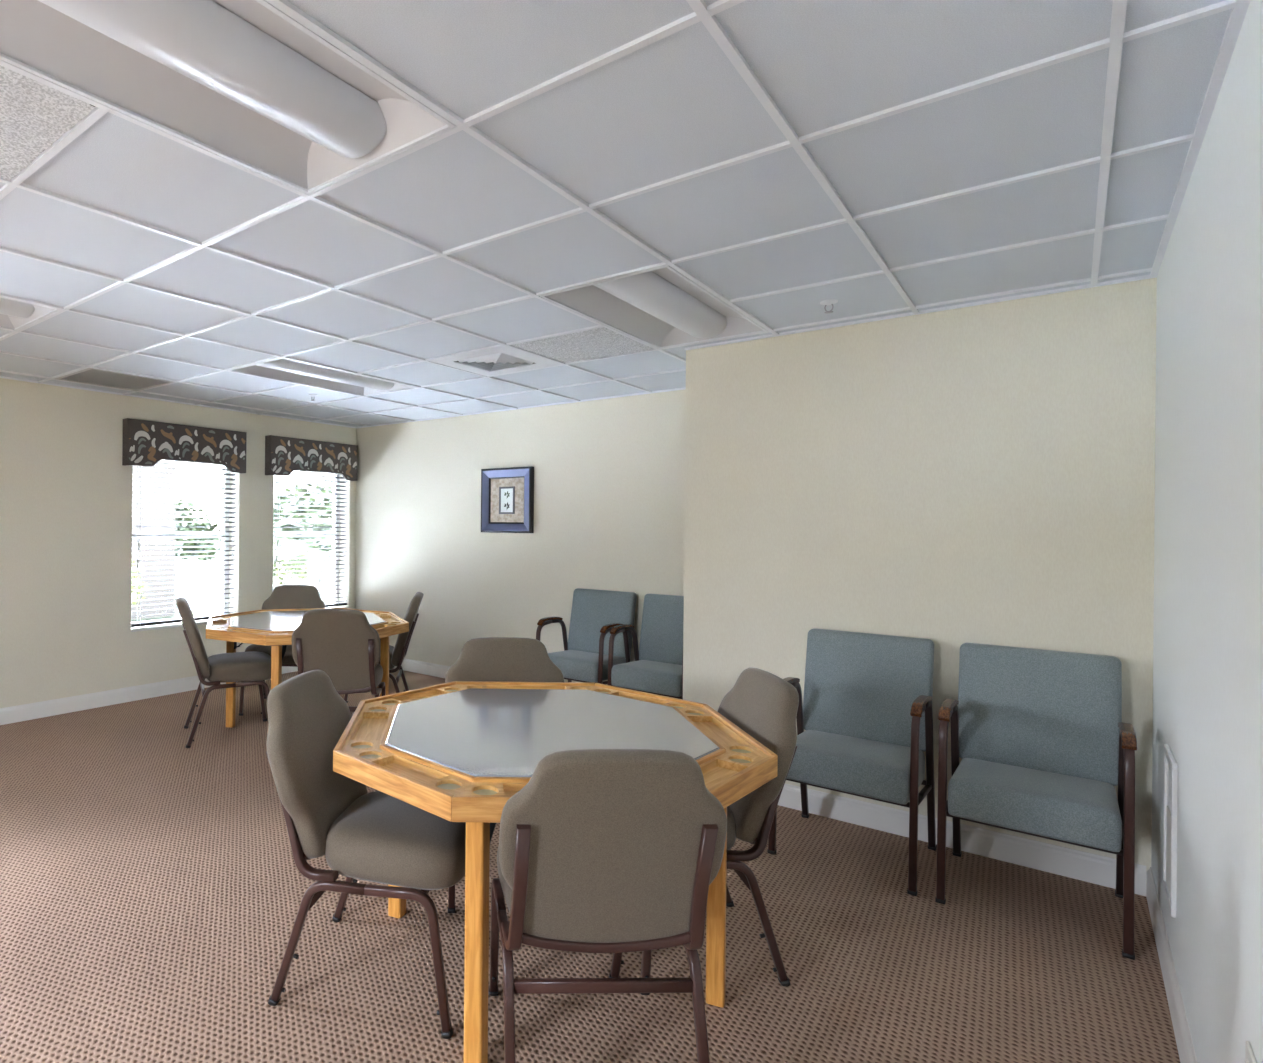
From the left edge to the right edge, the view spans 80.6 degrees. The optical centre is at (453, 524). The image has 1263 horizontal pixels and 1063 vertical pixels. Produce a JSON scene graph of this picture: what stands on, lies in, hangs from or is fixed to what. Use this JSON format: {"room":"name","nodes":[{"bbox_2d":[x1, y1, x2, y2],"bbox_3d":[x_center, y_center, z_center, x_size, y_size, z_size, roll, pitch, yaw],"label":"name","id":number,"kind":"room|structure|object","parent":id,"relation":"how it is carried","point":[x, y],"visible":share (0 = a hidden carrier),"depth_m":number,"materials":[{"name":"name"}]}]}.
{"room":"care facility","nodes":[
{"label":"care facility","id":0,"kind":"room"},
{"bbox_2d":[0,378,356,707],"bbox_3d":[-3.467,0.087,4.840,0.240,2.720,7.628,1,0,41],"label":"wall","id":1,"kind":"structure","parent":0,"point":[66,488],"depth_m":5.46,"materials":[{"name":"paint"}]},
{"bbox_2d":[0,666,297,724],"bbox_3d":[-3.382,1.340,4.758,0.014,0.115,7.228,1,0,41],"label":"baseboard","id":2,"kind":"structure","parent":1,"relation":"attached to","point":[25,712],"depth_m":5.51,"materials":[{"name":"white wood"}]},
{"bbox_2d":[131,620,207,631],"bbox_3d":[-2.303,0.849,6.133,0.172,0.018,0.968,1,0,41],"label":"window sill","id":3,"kind":"structure","parent":1,"relation":"attached to","point":[199,622],"depth_m":5.93,"materials":[{"name":"white paint"}]},
{"bbox_2d":[131,466,229,623],"bbox_3d":[-2.385,0.102,6.208,0.060,1.510,0.976,1,0,41],"label":"window","id":4,"kind":"structure","parent":1,"relation":"in","point":[228,472],"depth_m":6.53,"materials":[{"name":"white plastic"}]},
{"bbox_2d":[131,460,236,626],"bbox_3d":[-2.274,0.090,6.113,0.072,1.473,0.956,1,0,41],"label":"window blind","id":5,"kind":"object","parent":4,"relation":"attached to","point":[138,484],"visible":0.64,"depth_m":6.08,"materials":[{"name":"grey plastic"}]},
{"bbox_2d":[122,418,246,472],"bbox_3d":[-2.224,-0.641,6.029,0.085,0.364,1.064,1,0,41],"label":"window valance","id":6,"kind":"object","parent":1,"relation":"attached to","point":[144,442],"visible":1,"depth_m":5.93,"materials":[{"name":"fabric"}]},
{"bbox_2d":[273,474,339,603],"bbox_3d":[-1.525,0.110,7.209,0.060,1.510,0.942,1,0,41],"label":"window","id":7,"kind":"structure","parent":1,"relation":"in","point":[334,599],"depth_m":7.52,"materials":[{"name":"white plastic"}]},
{"bbox_2d":[273,470,347,606],"bbox_3d":[-1.414,0.098,7.114,0.072,1.473,0.927,1,0,41],"label":"window blind","id":8,"kind":"object","parent":7,"relation":"attached to","point":[278,478],"visible":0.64,"depth_m":7.12,"materials":[{"name":"grey plastic"}]},
{"bbox_2d":[265,435,357,480],"bbox_3d":[-1.366,-0.634,7.028,0.085,0.364,1.064,1,0,41],"label":"window valance","id":9,"kind":"object","parent":1,"relation":"attached to","point":[283,455],"visible":1,"depth_m":6.93,"materials":[{"name":"fabric"}]},
{"bbox_2d":[326,606,348,608],"bbox_3d":[-1.444,0.857,7.133,0.172,0.018,0.934,1,0,41],"label":"window sill","id":10,"kind":"structure","parent":1,"relation":"attached to","point":[333,606],"depth_m":7.39,"materials":[{"name":"white paint"}]},
{"bbox_2d":[355,389,685,684],"bbox_3d":[0.474,0.123,6.351,4.251,2.720,0.200,1,0,41],"label":"wall","id":11,"kind":"structure","parent":0,"point":[609,474],"depth_m":6.13,"materials":[{"name":"paint"}]},
{"bbox_2d":[394,658,449,677],"bbox_3d":[0.489,1.376,6.188,3.997,0.115,0.014,1,0,41],"label":"baseboard","id":12,"kind":"structure","parent":11,"relation":"attached to","point":[426,668],"depth_m":6.83,"materials":[{"name":"white"}]},
{"bbox_2d":[481,466,533,532],"bbox_3d":[0.457,-0.207,6.206,0.536,0.560,0.046,1,0,41],"label":"framed picture","id":13,"kind":"object","parent":11,"relation":"attached to","point":[507,494],"visible":1,"depth_m":6.20,"materials":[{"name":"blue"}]},
{"bbox_2d":[501,488,512,511],"bbox_3d":[0.460,-0.207,6.209,0.132,0.204,0.002,1,0,41],"label":"print","id":14,"kind":"object","parent":13,"relation":"attached to","point":[506,493],"depth_m":6.21,"materials":[{"name":"white paper"}]},
{"bbox_2d":[0,668,1179,1062],"bbox_3d":[-1.147,1.444,2.837,6.310,0.050,7.628,1,0,41],"label":"floor","id":15,"kind":"structure","parent":0,"point":[152,888],"depth_m":2.41,"materials":[{"name":"carpet"}]},
{"bbox_2d":[176,597,270,747],"bbox_3d":[-1.536,0.955,4.858,0.644,0.928,0.528,1,0,-22],"label":"chair","id":16,"kind":"object","parent":15,"relation":"on","point":[254,667],"visible":0.96,"depth_m":4.66,"materials":[{"name":"grey fabric"}]},
{"bbox_2d":[239,585,325,715],"bbox_3d":[-1.314,0.957,5.586,0.528,0.928,0.644,1,0,5],"label":"chair","id":17,"kind":"object","parent":15,"relation":"on","point":[282,596],"visible":0.2,"depth_m":5.79,"materials":[{"name":"grey fabric"}]},
{"bbox_2d":[206,608,408,727],"bbox_3d":[-1.013,1.036,4.957,1.300,0.767,1.300,1,0,-17],"label":"table","id":18,"kind":"object","parent":15,"relation":"on","point":[274,628],"visible":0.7,"depth_m":4.80,"materials":[{"name":"brown wood"}]},
{"bbox_2d":[209,618,227,628],"bbox_3d":[-1.561,0.686,4.791,0.113,0.050,0.582,1,0,-17],"label":"tray","id":19,"kind":"object","parent":18,"relation":"on","point":[214,623],"depth_m":4.89,"materials":[{"name":"brown wood"}]},
{"bbox_2d":[216,611,261,618],"bbox_3d":[-1.536,0.686,5.239,0.113,0.050,0.481,1,0,28],"label":"tray","id":20,"kind":"object","parent":18,"relation":"on","point":[226,616],"depth_m":5.24,"materials":[{"name":"brown wood"}]},
{"bbox_2d":[218,628,273,634],"bbox_3d":[-1.292,0.688,4.431,0.481,0.050,0.113,1,0,28],"label":"tray","id":21,"kind":"object","parent":18,"relation":"on","point":[223,631],"depth_m":4.43,"materials":[{"name":"brown wood"}]},
{"bbox_2d":[373,623,396,628],"bbox_3d":[-0.484,0.696,4.676,0.113,0.050,0.481,1,0,28],"label":"tray","id":22,"kind":"object","parent":18,"relation":"on","point":[376,625],"depth_m":4.75,"materials":[{"name":"brown wood"}]},
{"bbox_2d":[377,613,403,623],"bbox_3d":[-0.459,0.696,5.124,0.113,0.050,0.582,1,0,-17],"label":"tray","id":23,"kind":"object","parent":18,"relation":"on","point":[389,618],"depth_m":5.17,"materials":[{"name":"brown wood"}]},
{"bbox_2d":[292,609,385,711],"bbox_3d":[-0.700,0.963,4.521,0.528,0.928,0.644,1,0,1],"label":"chair","id":24,"kind":"object","parent":15,"relation":"on","point":[342,644],"visible":0.62,"depth_m":4.27,"materials":[{"name":"grey fabric"}]},
{"bbox_2d":[266,670,465,1038],"bbox_3d":[-0.237,0.967,2.307,0.644,0.928,0.528,1,0,14],"label":"chair","id":25,"kind":"object","parent":15,"relation":"on","point":[376,836],"visible":0.87,"depth_m":2.13,"materials":[{"name":"grey fabric"}]},
{"bbox_2d":[339,592,423,702],"bbox_3d":[-0.550,0.964,5.285,0.644,0.928,0.528,1,0,1],"label":"chair","id":26,"kind":"object","parent":15,"relation":"on","point":[397,653],"visible":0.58,"depth_m":5.07,"materials":[{"name":"grey fabric"}]},
{"bbox_2d":[445,637,563,912],"bbox_3d":[0.225,0.971,2.943,0.528,0.928,0.644,1,0,-1],"label":"chair","id":27,"kind":"object","parent":15,"relation":"on","point":[495,659],"visible":0.09,"depth_m":3.16,"materials":[{"name":"grey fabric"}]},
{"bbox_2d":[333,681,777,1062],"bbox_3d":[0.295,1.048,2.402,1.300,0.767,1.300,1,0,0],"label":"table","id":28,"kind":"object","parent":15,"relation":"on","point":[455,751],"visible":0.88,"depth_m":2.15,"materials":[{"name":"brown wood"}]},
{"bbox_2d":[341,704,392,751],"bbox_3d":[-0.277,0.698,2.406,0.113,0.050,0.582,1,0,0],"label":"tray","id":29,"kind":"object","parent":28,"relation":"on","point":[368,729],"depth_m":2.40,"materials":[{"name":"brown wood"}]},
{"bbox_2d":[346,748,472,794],"bbox_3d":[-0.127,0.699,1.983,0.113,0.050,0.481,1,0,-45],"label":"tray","id":30,"kind":"object","parent":28,"relation":"on","point":[437,776],"depth_m":2.00,"materials":[{"name":"brown wood"}]},
{"bbox_2d":[365,684,463,706],"bbox_3d":[-0.120,0.699,2.827,0.481,0.050,0.113,1,0,-45],"label":"tray","id":31,"kind":"object","parent":28,"relation":"on","point":[391,700],"depth_m":2.85,"materials":[{"name":"brown wood"}]},
{"bbox_2d":[459,782,526,794],"bbox_3d":[0.294,0.703,1.826,0.582,0.050,0.113,1,0,0],"label":"tray","id":32,"kind":"object","parent":28,"relation":"on","point":[465,788],"depth_m":1.86,"materials":[{"name":"brown wood"}]},
{"bbox_2d":[457,684,593,689],"bbox_3d":[0.303,0.703,2.978,0.582,0.050,0.113,1,0,0],"label":"tray","id":33,"kind":"object","parent":28,"relation":"on","point":[459,686],"depth_m":3.02,"materials":[{"name":"brown wood"}]},
{"bbox_2d":[591,686,700,709],"bbox_3d":[0.723,0.707,2.821,0.113,0.050,0.481,1,0,-45],"label":"tray","id":34,"kind":"object","parent":28,"relation":"on","point":[680,704],"depth_m":2.84,"materials":[{"name":"brown wood"}]},
{"bbox_2d":[680,707,767,756],"bbox_3d":[0.874,0.708,2.398,0.113,0.050,0.582,1,0,0],"label":"tray","id":35,"kind":"object","parent":28,"relation":"on","point":[732,740],"depth_m":2.38,"materials":[{"name":"brown wood"}]},
{"bbox_2d":[699,752,765,788],"bbox_3d":[0.717,0.707,1.977,0.481,0.050,0.113,1,0,-45],"label":"tray","id":36,"kind":"object","parent":28,"relation":"on","point":[718,769],"depth_m":2.05,"materials":[{"name":"brown wood"}]},
{"bbox_2d":[536,588,636,683],"bbox_3d":[0.988,0.975,5.347,0.563,0.935,0.591,1,0,41],"label":"armchair","id":37,"kind":"object","parent":15,"relation":"on","point":[584,657],"visible":0.76,"depth_m":5.40,"materials":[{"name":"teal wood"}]},
{"bbox_2d":[488,749,726,1062],"bbox_3d":[0.364,0.973,1.910,0.528,0.928,0.644,1,0,-1],"label":"chair","id":38,"kind":"object","parent":15,"relation":"on","point":[601,850],"visible":1,"depth_m":1.68,"materials":[{"name":"grey fabric"}]},
{"bbox_2d":[607,594,683,698],"bbox_3d":[1.443,0.979,4.957,0.563,0.935,0.591,1,0,41],"label":"armchair","id":39,"kind":"object","parent":15,"relation":"on","point":[657,667],"visible":0.47,"depth_m":5.07,"materials":[{"name":"teal fabric"}]},
{"bbox_2d":[608,667,798,986],"bbox_3d":[0.799,0.977,2.488,0.644,0.928,0.528,1,0,1],"label":"chair","id":40,"kind":"object","parent":15,"relation":"on","point":[761,703],"visible":0.39,"depth_m":2.28,"materials":[{"name":"grey fabric"}]},
{"bbox_2d":[767,628,936,895],"bbox_3d":[1.783,0.982,3.197,0.563,0.935,0.591,1,0,41],"label":"armchair","id":41,"kind":"object","parent":15,"relation":"on","point":[865,713],"visible":0.79,"depth_m":3.22,"materials":[{"name":"blue fabric"}]},
{"bbox_2d":[935,643,1136,959],"bbox_3d":[2.251,0.987,2.795,0.563,0.935,0.591,1,0,41],"label":"armchair","id":42,"kind":"object","parent":15,"relation":"on","point":[1043,743],"visible":1,"depth_m":2.81,"materials":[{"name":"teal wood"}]},
{"bbox_2d":[0,0,1231,426],"bbox_3d":[-1.124,-1.020,2.837,5.902,0.016,7.220,1,0,41],"label":"ceiling","id":43,"kind":"structure","parent":0,"point":[675,105],"depth_m":2.16,"materials":[{"name":"white tile"}]},
{"bbox_2d":[308,394,317,400],"bbox_3d":[-1.097,-0.987,5.612,0.072,0.048,0.072,1,0,41],"label":"sprinkler head","id":44,"kind":"object","parent":43,"relation":"attached to","point":[312,395],"visible":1,"depth_m":5.60},
{"bbox_2d":[0,0,1250,428],"bbox_3d":[-1.124,-1.007,2.837,5.910,0.013,7.228,1,0,41],"label":"grid","id":45,"kind":"object","parent":43,"relation":"attached to","point":[703,13],"visible":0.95,"depth_m":2.28,"materials":[{"name":"white metal"}]},
{"bbox_2d":[0,297,59,330],"bbox_3d":[-2.456,-1.059,3.119,0.584,0.090,1.194,1,0,41],"label":"ceiling light","id":46,"kind":"object","parent":45,"relation":"attached to","point":[15,315],"visible":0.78,"depth_m":3.48,"materials":[{"name":"white plastic"}]},
{"bbox_2d":[0,65,95,180],"bbox_3d":[-1.270,-1.017,1.699,0.584,0.024,0.584,1,0,41],"label":"tile","id":47,"kind":"structure","parent":45,"relation":"attached to","point":[34,115],"depth_m":1.78,"materials":[{"name":"white tile"}]},
{"bbox_2d":[55,368,172,390],"bbox_3d":[-2.388,-1.028,5.071,0.584,0.028,0.584,1,0,41],"label":"return grille","id":48,"kind":"object","parent":45,"relation":"attached to","point":[104,378],"visible":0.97,"depth_m":5.08,"materials":[{"name":"grey metal"}]},
{"bbox_2d":[0,0,455,194],"bbox_3d":[-0.605,-1.042,1.530,0.584,0.090,1.194,1,0,41],"label":"ceiling light","id":49,"kind":"object","parent":45,"relation":"attached to","point":[245,83],"visible":1,"depth_m":1.67,"materials":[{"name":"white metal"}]},
{"bbox_2d":[228,358,417,395],"bbox_3d":[-0.866,-1.044,4.970,0.584,0.090,1.194,1,0,41],"label":"ceiling light","id":50,"kind":"object","parent":45,"relation":"attached to","point":[281,369],"visible":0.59,"depth_m":5.02,"materials":[{"name":"white plastic"}]},
{"bbox_2d":[430,346,561,376],"bbox_3d":[0.258,-1.015,4.407,0.584,0.059,0.584,1,0,41],"label":"air vent","id":51,"kind":"object","parent":45,"relation":"attached to","point":[500,360],"visible":0.95,"depth_m":4.39,"materials":[{"name":"white metal"}]},
{"bbox_2d":[513,327,653,361],"bbox_3d":[0.717,-0.999,4.013,0.584,0.024,0.584,1,0,40],"label":"tile","id":52,"kind":"structure","parent":45,"relation":"attached to","point":[600,342],"depth_m":3.99,"materials":[{"name":"white tile"}]},
{"bbox_2d":[540,265,767,348],"bbox_3d":[0.985,-1.027,3.381,0.584,0.090,1.194,1,0,41],"label":"ceiling light","id":53,"kind":"object","parent":45,"relation":"attached to","point":[660,308],"visible":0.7,"depth_m":3.41,"materials":[{"name":"white plastic"}]},
{"bbox_2d":[820,299,837,313],"bbox_3d":[1.663,-0.962,3.186,0.072,0.048,0.072,1,0,41],"label":"sprinkler head","id":54,"kind":"object","parent":43,"relation":"attached to","point":[830,301],"visible":1,"depth_m":3.17},
{"bbox_2d":[683,278,1156,870],"bbox_3d":[2.521,0.142,3.861,2.099,2.720,1.311,1,0,41],"label":"wall","id":55,"kind":"structure","parent":0,"point":[985,473],"depth_m":3.27,"materials":[{"name":"paint"}]},
{"bbox_2d":[778,784,1146,895],"bbox_3d":[1.996,1.390,3.429,1.885,0.115,0.014,1,0,41],"label":"baseboard","id":56,"kind":"structure","parent":55,"relation":"attached to","point":[1063,861],"depth_m":3.15,"materials":[{"name":"white"}]},
{"bbox_2d":[1151,0,1262,1062],"bbox_3d":[0.756,0.126,0.350,0.200,2.720,6.317,1,0,41],"label":"wall","id":57,"kind":"structure","parent":0,"point":[1208,628],"depth_m":1.60,"materials":[{"name":"white paint"}]},
{"bbox_2d":[1163,744,1177,917],"bbox_3d":[2.241,0.947,2.250,0.012,0.465,0.265,1,0,41],"label":"access panel","id":58,"kind":"object","parent":57,"relation":"attached to","point":[1170,797],"visible":1,"depth_m":2.23,"materials":[{"name":"white metal"}]},
{"bbox_2d":[1146,867,1197,1062],"bbox_3d":[0.728,1.378,0.495,0.014,0.115,6.117,1,0,41],"label":"baseboard","id":59,"kind":"structure","parent":57,"relation":"attached to","point":[1186,1051],"depth_m":2.17,"materials":[{"name":"white"}]},
{"bbox_2d":[1245,1041,1256,1062],"bbox_3d":[1.381,0.974,1.247,0.010,0.120,0.074,1,0,41],"label":"wall outlet","id":60,"kind":"object","parent":57,"relation":"attached to","point":[1249,1054],"visible":1,"depth_m":1.25,"materials":[{"name":"white plastic"}]},
{"label":"outside","id":61,"kind":"structure","parent":0,"visible":0},
{"bbox_2d":[131,542,331,620],"bbox_3d":[-21.756,1.553,25.262,54.097,0.050,90.000,1,0,41],"label":"ground","id":62,"kind":"structure","parent":61,"point":[322,597],"depth_m":20.89,"materials":[{"name":"white"}]},
{"bbox_2d":[131,559,148,604],"bbox_3d":[-5.266,0.980,10.604,1.471,1.412,1.491,1,0,41],"label":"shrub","id":63,"kind":"object","parent":62,"relation":"on","point":[140,566],"visible":0.08,"depth_m":10.72,"materials":[{"name":"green plant"}]},
{"bbox_2d":[131,461,175,619],"bbox_3d":[-10.781,-1.371,10.456,6.200,6.000,11.800,1,0,41],"label":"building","id":64,"kind":"structure","parent":62,"relation":"on","point":[143,602],"depth_m":12.95,"materials":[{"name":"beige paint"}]},
{"bbox_2d":[175,497,220,575],"bbox_3d":[-6.829,0.496,17.218,2.501,2.352,2.645,1,0,41],"label":"shrub","id":65,"kind":"object","parent":62,"relation":"on","point":[177,499],"visible":0.31,"depth_m":16.92,"materials":[{"name":"green plant"}]},
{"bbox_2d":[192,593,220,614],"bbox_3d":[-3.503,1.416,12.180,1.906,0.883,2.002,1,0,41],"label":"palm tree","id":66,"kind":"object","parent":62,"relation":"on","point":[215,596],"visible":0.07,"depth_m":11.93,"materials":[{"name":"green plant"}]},
{"bbox_2d":[273,537,307,584],"bbox_3d":[-3.716,0.946,15.018,1.587,1.510,1.652,1,0,41],"label":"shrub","id":67,"kind":"object","parent":62,"relation":"on","point":[280,560],"visible":0.15,"depth_m":14.67,"materials":[{"name":"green plant"}]},
{"bbox_2d":[273,481,332,585],"bbox_3d":[-3.436,0.313,17.943,2.959,2.779,2.980,1,0,-21],"label":"shrub","id":68,"kind":"object","parent":62,"relation":"on","point":[296,485],"visible":0.25,"depth_m":17.15,"materials":[{"name":"green plant"}]},
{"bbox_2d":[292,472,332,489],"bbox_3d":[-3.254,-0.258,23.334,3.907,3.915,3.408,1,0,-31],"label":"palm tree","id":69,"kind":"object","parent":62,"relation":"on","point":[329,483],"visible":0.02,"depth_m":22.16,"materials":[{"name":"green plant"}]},
{"bbox_3d":[-15.734,1.609,-5.944,4.297,0.070,50.500,1,0,41],"label":"path","id":70,"kind":"object","parent":62,"relation":"on","visible":0},
{"bbox_2d":[273,519,332,588],"bbox_3d":[-2.449,0.802,11.864,1.992,1.808,2.162,1,0,20],"label":"palm tree","id":71,"kind":"object","parent":70,"relation":"on","point":[280,520],"visible":0.43,"depth_m":11.70,"materials":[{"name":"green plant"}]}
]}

